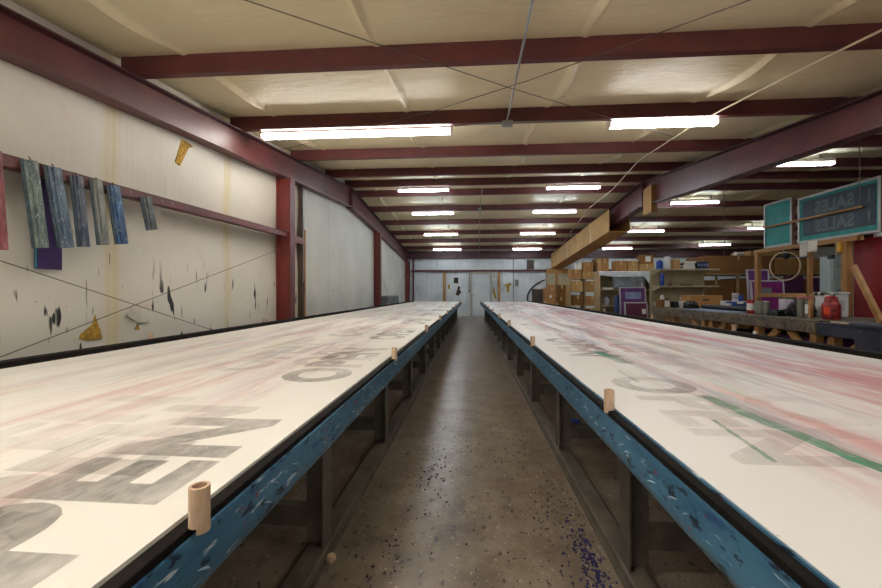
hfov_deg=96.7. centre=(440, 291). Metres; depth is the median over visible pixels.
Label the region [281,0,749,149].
cable
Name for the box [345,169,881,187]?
rafter
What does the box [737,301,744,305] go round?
paint can
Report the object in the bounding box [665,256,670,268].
canister
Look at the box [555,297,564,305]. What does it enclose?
cardboard box
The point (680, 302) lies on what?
carton
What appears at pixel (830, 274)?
tall cabinet
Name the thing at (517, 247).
lamp
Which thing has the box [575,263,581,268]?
box
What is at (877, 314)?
leaning board
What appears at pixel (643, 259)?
cardboard box
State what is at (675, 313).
bench
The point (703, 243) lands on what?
lamp
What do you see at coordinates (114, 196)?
squeegee
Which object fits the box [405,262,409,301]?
wall column
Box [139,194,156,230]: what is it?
squeegee
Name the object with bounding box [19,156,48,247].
squeegee
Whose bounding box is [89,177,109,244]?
squeegee
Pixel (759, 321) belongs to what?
bench
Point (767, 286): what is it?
screen
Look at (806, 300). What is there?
paint can
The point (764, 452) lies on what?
table
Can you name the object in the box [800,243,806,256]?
paper note
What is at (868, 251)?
tall cabinet
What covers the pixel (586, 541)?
chips
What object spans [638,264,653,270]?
cardboard box
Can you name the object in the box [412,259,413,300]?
post
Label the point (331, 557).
lump
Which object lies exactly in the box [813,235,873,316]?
wall
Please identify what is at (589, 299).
cardboard box
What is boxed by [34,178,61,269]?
plate
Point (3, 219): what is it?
squeegee
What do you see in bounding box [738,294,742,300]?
paint can
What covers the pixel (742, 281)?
cardboard box
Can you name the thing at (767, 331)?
crate
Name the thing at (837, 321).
flat board
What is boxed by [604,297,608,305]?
jug
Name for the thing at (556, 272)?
plank
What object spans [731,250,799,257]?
cardboard box
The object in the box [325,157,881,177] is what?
rafter
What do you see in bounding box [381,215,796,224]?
rafter
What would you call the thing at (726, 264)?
cardboard box
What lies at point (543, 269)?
beam
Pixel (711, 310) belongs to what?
sheet
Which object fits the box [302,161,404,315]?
wall
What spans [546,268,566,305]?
column
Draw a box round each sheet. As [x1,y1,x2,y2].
[613,276,644,288]
[686,309,746,312]
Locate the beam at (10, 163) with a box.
[2,153,288,236]
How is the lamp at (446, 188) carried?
hanging from the ceiling
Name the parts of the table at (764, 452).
leg, leg, leg, leg, leg, leg, leg, leg, foot rail, foot rail, leg, rail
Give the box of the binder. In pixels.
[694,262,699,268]
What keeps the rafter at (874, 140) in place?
attached to the rafter at (26, 44)
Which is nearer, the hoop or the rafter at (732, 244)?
the hoop
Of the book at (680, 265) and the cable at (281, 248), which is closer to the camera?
the cable at (281, 248)
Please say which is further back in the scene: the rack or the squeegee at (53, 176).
the rack
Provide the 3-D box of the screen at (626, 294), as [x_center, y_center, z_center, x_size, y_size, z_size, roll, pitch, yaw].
[4.738,0.502,9.662,0.635,1.255,0.150,0,0,4]
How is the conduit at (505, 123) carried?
attached to the rafter at (799, 106)
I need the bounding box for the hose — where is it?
[527,279,544,300]
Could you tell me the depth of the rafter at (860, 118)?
5.20 m
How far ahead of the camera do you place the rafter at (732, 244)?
16.64 m
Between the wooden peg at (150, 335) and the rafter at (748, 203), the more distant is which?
the rafter at (748, 203)
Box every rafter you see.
[0,4,409,261]
[121,23,881,78]
[230,96,862,131]
[291,135,881,160]
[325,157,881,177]
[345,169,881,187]
[356,181,855,196]
[369,200,796,211]
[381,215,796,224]
[391,226,796,234]
[398,234,872,242]
[404,243,834,249]
[581,89,881,230]
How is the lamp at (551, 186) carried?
hanging from the ceiling
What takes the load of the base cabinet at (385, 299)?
on the floor
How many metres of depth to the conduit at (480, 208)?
10.95 m
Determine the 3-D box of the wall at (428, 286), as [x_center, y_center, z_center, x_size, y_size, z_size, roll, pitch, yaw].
[7.317,-0.410,17.874,17.950,3.087,0.030,0,0,4]
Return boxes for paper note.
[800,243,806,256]
[807,240,816,251]
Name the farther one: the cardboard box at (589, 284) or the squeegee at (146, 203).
the cardboard box at (589, 284)
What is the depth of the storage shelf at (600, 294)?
11.21 m
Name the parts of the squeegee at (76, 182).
rubber blade, clamp rail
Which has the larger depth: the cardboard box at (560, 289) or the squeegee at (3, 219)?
the cardboard box at (560, 289)
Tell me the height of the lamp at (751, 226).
0.227 m
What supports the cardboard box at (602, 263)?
on the cloth
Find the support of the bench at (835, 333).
on the floor
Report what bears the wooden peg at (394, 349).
attached to the table at (102, 448)
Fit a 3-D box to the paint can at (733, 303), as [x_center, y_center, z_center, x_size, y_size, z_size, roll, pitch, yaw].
[5.429,0.248,7.232,0.120,0.159,0.120,0,0,4]
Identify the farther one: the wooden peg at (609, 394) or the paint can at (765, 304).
the paint can at (765, 304)
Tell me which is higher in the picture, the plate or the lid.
the plate
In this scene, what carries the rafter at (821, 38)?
attached to the rafter at (26, 44)
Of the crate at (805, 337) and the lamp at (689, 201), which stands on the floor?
the crate at (805, 337)
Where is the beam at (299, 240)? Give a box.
[295,236,304,244]
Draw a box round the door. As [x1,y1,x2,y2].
[471,272,491,315]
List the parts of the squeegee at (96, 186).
rubber blade, clamp rail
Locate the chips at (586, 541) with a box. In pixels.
[411,455,617,587]
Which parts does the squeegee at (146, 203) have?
rubber blade, clamp rail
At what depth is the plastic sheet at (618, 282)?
10.76 m
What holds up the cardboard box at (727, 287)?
on the floor
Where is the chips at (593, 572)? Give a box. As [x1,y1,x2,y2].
[356,421,594,584]
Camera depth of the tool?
6.30 m
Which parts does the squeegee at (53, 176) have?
rubber blade, clamp rail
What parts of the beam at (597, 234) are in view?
panel, panel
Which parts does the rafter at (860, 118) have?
splice plate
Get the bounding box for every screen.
[619,287,645,314]
[624,302,648,317]
[745,269,769,299]
[749,280,787,330]
[764,196,794,248]
[783,276,806,332]
[797,175,881,243]
[813,276,819,304]
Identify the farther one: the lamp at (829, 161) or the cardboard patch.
the cardboard patch
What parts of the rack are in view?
post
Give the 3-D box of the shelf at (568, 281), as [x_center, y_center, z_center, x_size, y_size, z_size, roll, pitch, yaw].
[4.652,0.345,12.851,0.950,1.570,0.500,0,0,4]
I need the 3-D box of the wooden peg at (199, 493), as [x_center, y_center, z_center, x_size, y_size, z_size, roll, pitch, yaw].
[-0.410,0.366,0.666,0.033,0.076,0.032,0,0,4]
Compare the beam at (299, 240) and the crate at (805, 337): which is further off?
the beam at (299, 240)
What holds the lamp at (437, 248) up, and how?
hanging from the ceiling
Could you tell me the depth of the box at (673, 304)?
8.18 m
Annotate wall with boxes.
[0,0,297,359]
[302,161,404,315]
[408,248,806,315]
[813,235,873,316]
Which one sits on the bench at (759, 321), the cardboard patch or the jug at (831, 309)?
the jug at (831, 309)
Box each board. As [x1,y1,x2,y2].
[614,295,618,313]
[837,321,875,322]
[850,265,881,322]
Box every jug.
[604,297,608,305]
[656,260,662,268]
[821,291,841,319]
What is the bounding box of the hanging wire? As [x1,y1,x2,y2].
[859,140,859,206]
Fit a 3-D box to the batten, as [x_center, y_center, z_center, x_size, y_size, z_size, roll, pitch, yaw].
[5.584,-1.120,6.002,0.035,0.030,1.730,0,0,4]
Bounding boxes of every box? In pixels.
[513,259,517,301]
[543,288,555,303]
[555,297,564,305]
[556,285,565,296]
[568,269,580,278]
[571,281,582,290]
[571,295,582,304]
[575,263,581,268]
[581,262,592,271]
[581,272,594,277]
[586,281,593,290]
[586,296,593,304]
[592,259,596,271]
[597,258,608,270]
[611,261,626,270]
[626,260,638,270]
[637,255,652,263]
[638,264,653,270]
[656,299,669,307]
[670,301,678,307]
[671,259,679,268]
[681,295,722,307]
[686,255,772,273]
[704,280,734,329]
[719,278,782,328]
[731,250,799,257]
[773,258,819,272]
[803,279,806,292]
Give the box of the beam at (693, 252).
[409,249,806,258]
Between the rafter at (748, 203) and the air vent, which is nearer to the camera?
the rafter at (748, 203)
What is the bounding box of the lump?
[326,552,335,563]
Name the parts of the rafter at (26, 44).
splice plate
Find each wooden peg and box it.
[148,333,153,338]
[188,481,210,535]
[392,347,396,360]
[530,336,534,346]
[604,389,614,412]
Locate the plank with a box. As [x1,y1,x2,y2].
[555,271,557,287]
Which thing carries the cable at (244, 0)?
attached to the rafter at (860, 118)
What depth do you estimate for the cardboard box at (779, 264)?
10.36 m
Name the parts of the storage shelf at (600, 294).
panel, panel, panel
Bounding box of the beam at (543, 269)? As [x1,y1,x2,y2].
[411,269,610,271]
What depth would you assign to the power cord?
3.49 m
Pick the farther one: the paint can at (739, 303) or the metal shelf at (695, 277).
the metal shelf at (695, 277)
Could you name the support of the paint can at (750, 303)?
on the bench at (759, 321)
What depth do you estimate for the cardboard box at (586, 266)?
12.65 m
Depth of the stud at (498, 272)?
18.11 m
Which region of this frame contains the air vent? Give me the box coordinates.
[527,260,533,268]
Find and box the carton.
[678,301,685,307]
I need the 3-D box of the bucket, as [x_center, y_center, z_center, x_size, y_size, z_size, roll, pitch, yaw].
[4.822,0.178,5.470,0.175,0.179,0.175,0,0,4]
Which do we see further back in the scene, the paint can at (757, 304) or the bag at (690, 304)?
the bag at (690, 304)
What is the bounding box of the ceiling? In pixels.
[11,0,881,250]
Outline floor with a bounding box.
[203,316,734,587]
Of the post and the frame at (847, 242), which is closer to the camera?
the frame at (847, 242)
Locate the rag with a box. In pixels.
[571,418,579,422]
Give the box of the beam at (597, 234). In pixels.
[551,210,629,267]
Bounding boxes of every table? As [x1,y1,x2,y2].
[0,301,461,587]
[480,301,881,587]
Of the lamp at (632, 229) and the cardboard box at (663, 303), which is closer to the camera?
the cardboard box at (663, 303)
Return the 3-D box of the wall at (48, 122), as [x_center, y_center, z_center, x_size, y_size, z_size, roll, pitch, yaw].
[-2.730,-0.632,2.902,0.070,3.526,7.801,0,0,4]
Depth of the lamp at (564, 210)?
11.04 m
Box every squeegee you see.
[0,151,8,249]
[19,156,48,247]
[43,164,73,247]
[69,173,89,246]
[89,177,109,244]
[106,183,127,243]
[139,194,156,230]
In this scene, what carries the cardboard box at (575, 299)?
on the shelf at (568, 281)
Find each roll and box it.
[701,304,746,311]
[733,252,744,255]
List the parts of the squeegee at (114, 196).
rubber blade, clamp rail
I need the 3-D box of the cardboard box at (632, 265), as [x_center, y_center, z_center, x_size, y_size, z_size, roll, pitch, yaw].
[5.332,-0.734,10.996,0.280,0.303,0.305,0,0,4]
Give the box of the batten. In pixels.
[762,205,862,228]
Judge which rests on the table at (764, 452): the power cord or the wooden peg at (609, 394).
the wooden peg at (609, 394)
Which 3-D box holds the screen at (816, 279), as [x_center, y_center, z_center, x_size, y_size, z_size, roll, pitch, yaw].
[7.780,0.405,8.006,0.340,1.450,0.180,0,0,4]
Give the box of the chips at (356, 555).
[354,404,583,587]
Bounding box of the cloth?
[597,271,649,283]
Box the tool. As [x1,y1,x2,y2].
[779,250,789,281]
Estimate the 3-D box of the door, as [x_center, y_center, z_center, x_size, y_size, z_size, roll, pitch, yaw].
[1.865,0.095,18.176,0.990,2.070,0.154,0,0,4]
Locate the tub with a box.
[814,292,849,316]
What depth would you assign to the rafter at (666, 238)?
15.34 m
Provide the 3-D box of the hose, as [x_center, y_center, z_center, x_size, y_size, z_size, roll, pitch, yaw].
[4.366,-0.073,18.045,0.832,1.014,0.070,0,0,4]
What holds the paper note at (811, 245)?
attached to the frame at (847, 242)
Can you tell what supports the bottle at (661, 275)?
on the metal shelf at (695, 277)
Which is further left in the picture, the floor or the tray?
the floor
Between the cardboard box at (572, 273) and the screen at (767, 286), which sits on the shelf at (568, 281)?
the cardboard box at (572, 273)
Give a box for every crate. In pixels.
[736,329,809,337]
[780,334,854,346]
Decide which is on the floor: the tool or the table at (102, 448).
the table at (102, 448)
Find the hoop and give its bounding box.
[769,252,800,280]
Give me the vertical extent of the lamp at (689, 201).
0.227 m
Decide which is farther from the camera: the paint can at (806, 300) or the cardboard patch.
the cardboard patch
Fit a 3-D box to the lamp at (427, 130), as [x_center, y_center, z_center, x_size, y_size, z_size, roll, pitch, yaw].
[-1.057,-2.034,4.848,2.400,0.227,0.116,0,0,4]
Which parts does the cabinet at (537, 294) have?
door, door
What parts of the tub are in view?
lid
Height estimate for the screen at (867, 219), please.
0.712 m
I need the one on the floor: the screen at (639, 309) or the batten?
the screen at (639, 309)
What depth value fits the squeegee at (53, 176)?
2.59 m
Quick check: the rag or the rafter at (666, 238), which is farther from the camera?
the rafter at (666, 238)
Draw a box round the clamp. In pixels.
[827,241,841,265]
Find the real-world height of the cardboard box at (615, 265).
0.288 m
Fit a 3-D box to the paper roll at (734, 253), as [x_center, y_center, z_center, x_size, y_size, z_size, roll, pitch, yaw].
[8.078,-1.030,10.627,0.245,0.110,0.110,0,0,-8]
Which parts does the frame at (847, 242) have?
post, rail, rail, post, post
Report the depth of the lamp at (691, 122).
4.52 m
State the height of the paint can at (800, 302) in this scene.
0.234 m
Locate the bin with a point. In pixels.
(867, 336)
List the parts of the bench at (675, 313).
leg, leg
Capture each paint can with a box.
[731,301,736,305]
[732,293,738,300]
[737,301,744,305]
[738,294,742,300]
[747,300,754,313]
[754,301,761,313]
[762,301,769,314]
[797,299,804,317]
[805,299,807,317]
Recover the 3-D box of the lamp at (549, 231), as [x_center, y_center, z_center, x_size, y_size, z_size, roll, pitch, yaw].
[3.410,-2.140,13.842,1.230,0.227,0.116,0,0,4]
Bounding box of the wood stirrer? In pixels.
[830,321,848,323]
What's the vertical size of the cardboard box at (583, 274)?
0.208 m
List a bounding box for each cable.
[0,248,281,356]
[0,260,211,329]
[244,0,723,152]
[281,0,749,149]
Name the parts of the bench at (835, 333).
leg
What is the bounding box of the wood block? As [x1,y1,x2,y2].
[808,299,813,318]
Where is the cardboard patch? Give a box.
[643,185,656,215]
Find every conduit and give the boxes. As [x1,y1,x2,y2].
[454,0,613,126]
[455,189,534,251]
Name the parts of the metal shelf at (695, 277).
panel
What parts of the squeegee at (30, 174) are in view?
rubber blade, clamp rail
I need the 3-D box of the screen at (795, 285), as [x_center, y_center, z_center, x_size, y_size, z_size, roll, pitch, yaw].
[7.308,0.400,8.055,0.370,1.460,0.210,0,0,4]
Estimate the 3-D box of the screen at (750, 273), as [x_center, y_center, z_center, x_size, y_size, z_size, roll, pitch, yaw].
[6.848,0.320,8.424,0.460,1.620,0.180,0,0,4]
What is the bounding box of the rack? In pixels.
[704,273,819,328]
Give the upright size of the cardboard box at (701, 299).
0.258 m
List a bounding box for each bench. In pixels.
[653,307,765,329]
[704,311,876,343]
[817,322,854,347]
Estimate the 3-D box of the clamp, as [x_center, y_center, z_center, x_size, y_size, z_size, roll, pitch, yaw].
[5.537,-0.540,5.514,0.041,0.340,0.190,0,0,4]
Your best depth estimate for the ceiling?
3.67 m
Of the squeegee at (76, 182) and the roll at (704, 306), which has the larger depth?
the roll at (704, 306)
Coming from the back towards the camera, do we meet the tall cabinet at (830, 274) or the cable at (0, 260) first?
the tall cabinet at (830, 274)
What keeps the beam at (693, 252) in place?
attached to the rafter at (860, 118)
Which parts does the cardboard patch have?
panel, panel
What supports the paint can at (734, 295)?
on the paint can at (733, 303)
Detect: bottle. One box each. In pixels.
[660,273,663,285]
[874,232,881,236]
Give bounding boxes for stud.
[443,272,445,301]
[498,272,499,301]
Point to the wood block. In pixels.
(810, 301)
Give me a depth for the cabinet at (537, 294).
17.74 m
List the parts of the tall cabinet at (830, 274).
drawer, drawer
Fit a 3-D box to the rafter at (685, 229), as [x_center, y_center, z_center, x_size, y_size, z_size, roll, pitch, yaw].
[7.024,-2.171,13.765,17.850,0.173,0.066,0,0,4]
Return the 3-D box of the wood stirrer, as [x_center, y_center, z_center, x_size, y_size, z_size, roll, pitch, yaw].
[4.437,0.340,4.360,0.030,0.015,0.232,0,0,12]
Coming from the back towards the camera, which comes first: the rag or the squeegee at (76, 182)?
the rag
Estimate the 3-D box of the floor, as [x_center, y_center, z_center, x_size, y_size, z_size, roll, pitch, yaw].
[6.572,1.190,8.152,18.450,0.120,20.000,0,0,4]
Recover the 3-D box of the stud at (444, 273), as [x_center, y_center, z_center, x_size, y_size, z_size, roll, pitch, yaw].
[0.161,0.095,18.325,0.130,2.070,0.080,0,0,4]
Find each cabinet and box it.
[382,296,398,304]
[532,289,542,302]
[820,256,840,291]
[854,236,881,317]
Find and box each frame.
[297,186,305,316]
[754,235,863,332]
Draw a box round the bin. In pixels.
[849,323,881,351]
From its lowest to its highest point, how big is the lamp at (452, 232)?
0.227 m
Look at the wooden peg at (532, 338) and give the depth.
2.89 m
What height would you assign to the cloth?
0.403 m
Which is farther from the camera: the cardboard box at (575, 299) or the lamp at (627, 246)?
the lamp at (627, 246)
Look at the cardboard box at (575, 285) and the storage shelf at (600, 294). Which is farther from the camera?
the cardboard box at (575, 285)
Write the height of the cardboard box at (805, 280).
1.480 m
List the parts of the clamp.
handle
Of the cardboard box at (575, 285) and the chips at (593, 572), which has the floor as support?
the chips at (593, 572)
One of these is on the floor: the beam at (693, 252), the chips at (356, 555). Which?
the chips at (356, 555)
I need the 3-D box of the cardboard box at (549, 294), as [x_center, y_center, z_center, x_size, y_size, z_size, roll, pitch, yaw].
[4.442,0.174,15.872,0.520,0.668,0.503,0,0,4]
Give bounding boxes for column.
[276,177,294,319]
[374,232,381,305]
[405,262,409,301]
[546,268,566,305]
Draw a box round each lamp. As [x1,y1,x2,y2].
[260,126,452,140]
[397,186,449,192]
[411,211,453,214]
[424,229,457,235]
[433,245,460,250]
[512,245,541,249]
[520,228,555,234]
[532,209,576,213]
[545,183,600,189]
[602,244,631,248]
[606,118,719,129]
[629,226,664,231]
[668,196,719,203]
[697,240,730,245]
[745,223,763,229]
[777,154,835,166]
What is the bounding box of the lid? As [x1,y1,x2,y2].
[796,296,813,298]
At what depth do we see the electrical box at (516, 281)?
18.10 m
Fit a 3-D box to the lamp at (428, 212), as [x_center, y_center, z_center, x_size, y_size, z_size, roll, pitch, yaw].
[-0.239,-2.348,11.326,1.230,0.227,0.116,0,0,4]
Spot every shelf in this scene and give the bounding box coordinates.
[566,278,593,308]
[594,272,649,317]
[650,269,719,325]
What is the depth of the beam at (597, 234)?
12.53 m
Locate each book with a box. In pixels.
[680,265,694,266]
[680,267,694,268]
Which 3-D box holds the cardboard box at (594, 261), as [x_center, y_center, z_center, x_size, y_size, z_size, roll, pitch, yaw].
[5.063,-0.756,12.846,0.130,0.628,0.352,0,0,4]
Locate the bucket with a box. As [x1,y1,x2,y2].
[778,298,794,309]
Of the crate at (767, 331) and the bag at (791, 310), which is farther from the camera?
the crate at (767, 331)
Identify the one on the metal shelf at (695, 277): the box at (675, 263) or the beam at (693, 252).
the box at (675, 263)
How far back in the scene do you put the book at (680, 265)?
9.14 m
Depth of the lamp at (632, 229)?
13.35 m
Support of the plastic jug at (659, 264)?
on the metal shelf at (695, 277)
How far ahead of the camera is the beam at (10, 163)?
3.53 m
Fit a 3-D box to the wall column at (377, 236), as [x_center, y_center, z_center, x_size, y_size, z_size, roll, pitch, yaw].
[-1.939,-0.344,12.019,0.240,2.949,0.200,0,0,4]
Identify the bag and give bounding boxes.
[683,300,698,308]
[783,302,816,316]
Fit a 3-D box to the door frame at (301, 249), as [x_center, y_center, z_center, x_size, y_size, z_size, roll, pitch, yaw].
[-2.401,-0.335,6.743,0.110,2.930,0.110,0,0,4]
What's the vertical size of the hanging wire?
0.910 m
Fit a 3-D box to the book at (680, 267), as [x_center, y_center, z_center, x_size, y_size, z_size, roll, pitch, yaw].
[5.794,-0.564,9.253,0.280,0.043,0.235,0,0,4]
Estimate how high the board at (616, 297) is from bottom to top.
1.050 m
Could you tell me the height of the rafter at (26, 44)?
1.362 m
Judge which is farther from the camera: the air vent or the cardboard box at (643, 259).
the air vent
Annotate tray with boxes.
[767,309,787,315]
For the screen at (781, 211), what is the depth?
6.55 m
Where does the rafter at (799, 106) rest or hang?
attached to the rafter at (26, 44)
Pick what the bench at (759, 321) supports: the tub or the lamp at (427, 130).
the tub
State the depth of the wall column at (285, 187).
5.98 m
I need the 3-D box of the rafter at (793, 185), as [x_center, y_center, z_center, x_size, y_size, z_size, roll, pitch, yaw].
[6.709,-2.502,9.356,17.850,0.173,0.066,0,0,4]
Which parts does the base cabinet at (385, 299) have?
door, door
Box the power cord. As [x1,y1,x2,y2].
[564,29,881,241]

